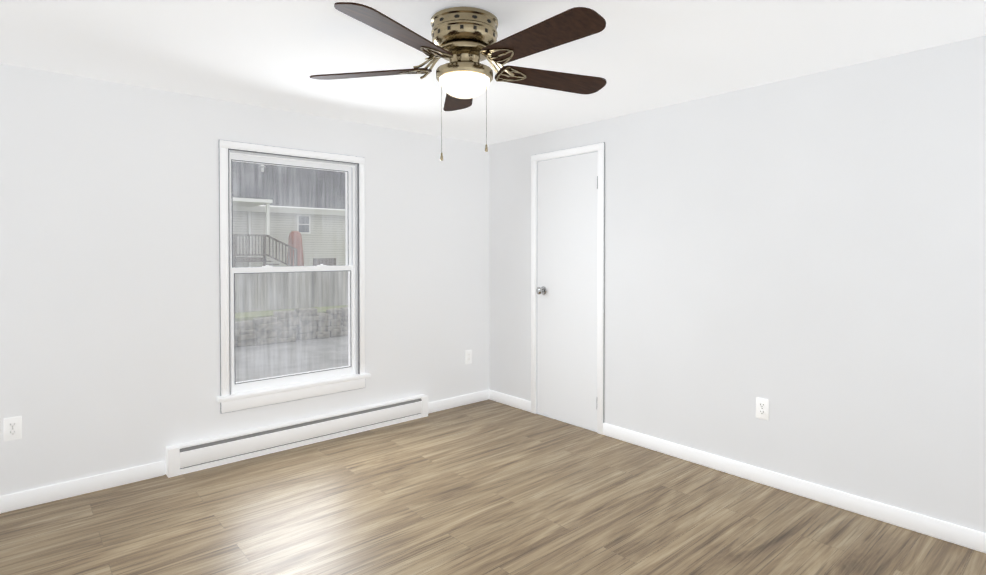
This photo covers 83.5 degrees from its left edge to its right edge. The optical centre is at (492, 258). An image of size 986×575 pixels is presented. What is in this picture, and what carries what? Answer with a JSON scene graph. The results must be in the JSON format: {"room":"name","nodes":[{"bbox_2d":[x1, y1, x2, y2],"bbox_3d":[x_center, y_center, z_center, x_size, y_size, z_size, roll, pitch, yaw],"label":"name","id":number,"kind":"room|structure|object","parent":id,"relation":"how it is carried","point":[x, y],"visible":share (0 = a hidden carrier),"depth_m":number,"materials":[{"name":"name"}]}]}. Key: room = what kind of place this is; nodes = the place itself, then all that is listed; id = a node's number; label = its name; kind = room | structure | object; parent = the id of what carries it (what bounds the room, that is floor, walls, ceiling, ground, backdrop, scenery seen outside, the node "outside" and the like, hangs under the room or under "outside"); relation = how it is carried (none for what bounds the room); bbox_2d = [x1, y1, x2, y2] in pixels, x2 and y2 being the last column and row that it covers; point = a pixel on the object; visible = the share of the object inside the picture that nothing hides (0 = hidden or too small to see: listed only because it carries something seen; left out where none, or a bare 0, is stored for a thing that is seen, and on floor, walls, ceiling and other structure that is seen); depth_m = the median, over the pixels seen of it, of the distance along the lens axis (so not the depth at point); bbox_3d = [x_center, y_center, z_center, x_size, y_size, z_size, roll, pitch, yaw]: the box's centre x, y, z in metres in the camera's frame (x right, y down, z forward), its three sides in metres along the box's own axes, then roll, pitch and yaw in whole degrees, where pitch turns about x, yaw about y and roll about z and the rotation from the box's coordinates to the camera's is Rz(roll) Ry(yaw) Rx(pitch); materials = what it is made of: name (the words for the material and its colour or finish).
{"room":"empty bedroom","nodes":[
{"label":"empty bedroom","id":0,"kind":"room"},
{"bbox_2d":[0,64,488,495],"bbox_3d":[-1.495,0.137,3.712,4.050,2.450,0.150,-1,1,-41],"label":"wall","id":1,"kind":"structure","parent":0,"point":[109,291],"depth_m":3.21,"materials":[{"name":"paint"}]},
{"bbox_2d":[3,416,21,440],"bbox_3d":[-2.432,0.860,2.797,0.070,0.115,0.007,-1,1,-41],"label":"electrical outlet","id":2,"kind":"object","parent":1,"relation":"attached to","point":[12,427],"visible":1,"depth_m":2.80,"materials":[{"name":"plastic"}]},
{"bbox_2d":[0,461,164,513],"bbox_3d":[-2.379,1.232,2.848,1.200,0.086,0.013,-1,1,-41],"label":"baseboard","id":3,"kind":"structure","parent":1,"relation":"attached to","point":[28,498],"depth_m":2.97,"materials":[{"name":"paint"}]},
{"bbox_2d":[217,140,370,413],"bbox_3d":[-1.354,0.108,3.792,1.038,1.701,0.195,-1,1,-41],"label":"window","id":4,"kind":"structure","parent":1,"relation":"in","point":[351,193],"depth_m":3.75,"materials":[{"name":"paint"}]},
{"bbox_2d":[428,390,487,413],"bbox_3d":[-0.290,1.205,4.671,0.695,0.086,0.017,-1,1,-41],"label":"baseboard","id":5,"kind":"structure","parent":1,"relation":"attached to","point":[444,404],"depth_m":4.66,"materials":[{"name":"paint"}]},
{"bbox_2d":[465,350,471,363],"bbox_3d":[-0.208,0.842,4.741,0.070,0.115,0.007,-1,1,-41],"label":"outlet","id":6,"kind":"object","parent":1,"relation":"attached to","point":[468,356],"visible":1,"depth_m":4.74,"materials":[{"name":"plastic"}]},
{"bbox_2d":[0,399,985,574],"bbox_3d":[-0.080,1.335,2.111,3.750,0.100,4.150,-1,1,-41],"label":"floor","id":7,"kind":"structure","parent":0,"point":[488,487],"depth_m":2.71,"materials":[{"name":"brown wood"}]},
{"bbox_2d":[166,394,427,477],"bbox_3d":[-1.220,1.178,3.820,1.815,0.165,0.070,-1,1,-41],"label":"heater","id":8,"kind":"object","parent":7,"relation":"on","point":[194,456],"visible":1,"depth_m":3.66,"materials":[{"name":"metal"}]},
{"bbox_2d":[0,0,985,144],"bbox_3d":[-0.080,-1.014,2.077,3.750,0.100,4.150,-1,1,-41],"label":"ceiling","id":9,"kind":"structure","parent":0,"point":[640,55],"depth_m":2.56,"materials":[{"name":"paint"}]},
{"bbox_2d":[310,2,606,160],"bbox_3d":[-0.080,-0.676,2.208,1.294,0.578,1.243,-1,1,-41],"label":"ceiling fan","id":10,"kind":"object","parent":9,"relation":"hanging from","point":[464,43],"visible":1,"depth_m":2.14,"materials":[{"name":"brown wood"}]},
{"bbox_2d":[548,416,596,431],"bbox_3d":[0.685,0.253,4.328,0.040,2.200,0.755,-1,1,-41],"label":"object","id":11,"kind":"structure","parent":0,"point":[572,424],"depth_m":4.37,"materials":[{"name":"paint"}]},
{"bbox_2d":[489,35,985,532],"bbox_3d":[1.438,0.143,3.321,0.150,2.450,4.300,-1,1,-41],"label":"wall","id":12,"kind":"structure","parent":0,"point":[805,255],"depth_m":2.95,"materials":[{"name":"paint"}]},
{"bbox_2d":[488,390,530,411],"bbox_3d":[0.152,1.205,4.684,0.013,0.086,0.498,-1,1,-41],"label":"baseboard","id":13,"kind":"structure","parent":12,"relation":"attached to","point":[499,397],"depth_m":4.68,"materials":[{"name":"paint"}]},
{"bbox_2d":[536,152,597,430],"bbox_3d":[0.550,0.235,4.204,0.101,2.020,0.624,-1,1,-41],"label":"door","id":14,"kind":"structure","parent":12,"relation":"in","point":[567,280],"depth_m":4.20,"materials":[{"name":"paint"}]},
{"bbox_2d":[531,142,604,434],"bbox_3d":[0.607,0.210,4.259,0.167,2.087,0.729,-1,1,-41],"label":"door frame","id":15,"kind":"structure","parent":12,"relation":"attached to","point":[599,148],"depth_m":3.98,"materials":[{"name":"paint"}]},
{"bbox_2d":[756,397,768,419],"bbox_3d":[1.519,0.846,3.116,0.007,0.115,0.070,-1,1,-41],"label":"electrical outlet","id":16,"kind":"object","parent":12,"relation":"attached to","point":[762,408],"visible":1,"depth_m":3.11,"materials":[{"name":"plastic"}]},
{"bbox_2d":[603,423,985,552],"bbox_3d":[1.732,1.231,2.878,0.013,0.086,2.863,-1,1,-41],"label":"baseboard","id":17,"kind":"structure","parent":12,"relation":"attached to","point":[945,531],"depth_m":2.90,"materials":[{"name":"paint"}]},
{"label":"outside","id":18,"kind":"structure","parent":0,"visible":0},
{"bbox_2d":[235,305,347,381],"bbox_3d":[-16.067,1.439,30.849,70.000,2.050,59.840,-1,1,-41],"label":"ground","id":19,"kind":"structure","parent":18,"point":[248,369],"depth_m":13.80,"materials":[{"name":"white snow"}]},
{"bbox_2d":[233,195,335,266],"bbox_3d":[-10.604,-0.999,23.880,7.500,3.110,3.230,-1,1,-41],"label":"deck","id":20,"kind":"object","parent":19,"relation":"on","point":[250,203],"depth_m":23.14,"materials":[{"name":"white wood"}]},
{"bbox_2d":[232,161,345,266],"bbox_3d":[-11.540,-3.617,30.915,16.400,8.100,9.589,-1,1,-41],"label":"house","id":21,"kind":"structure","parent":19,"relation":"on","point":[335,217],"depth_m":27.45,"materials":[{"name":"white"}]},
{"bbox_2d":[287,231,303,265],"bbox_3d":[-9.125,-0.399,25.494,0.760,1.780,0.741,-1,1,-41],"label":"grill","id":22,"kind":"object","parent":19,"relation":"on","point":[293,241],"depth_m":25.27,"materials":[{"name":"red"}]},
{"bbox_2d":[235,307,347,346],"bbox_3d":[-5.594,1.931,16.232,8.634,0.929,0.498,-1,1,-41],"label":"stonewall","id":23,"kind":"object","parent":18,"point":[338,321],"depth_m":15.89,"materials":[{"name":"grey stone"}]},
{"bbox_2d":[235,271,347,312],"bbox_3d":[-6.448,0.966,17.965,8.534,1.335,0.110,-1,1,-41],"label":"fence","id":24,"kind":"object","parent":23,"relation":"on","point":[301,281],"depth_m":17.80,"materials":[{"name":"grey wood"}]}
]}

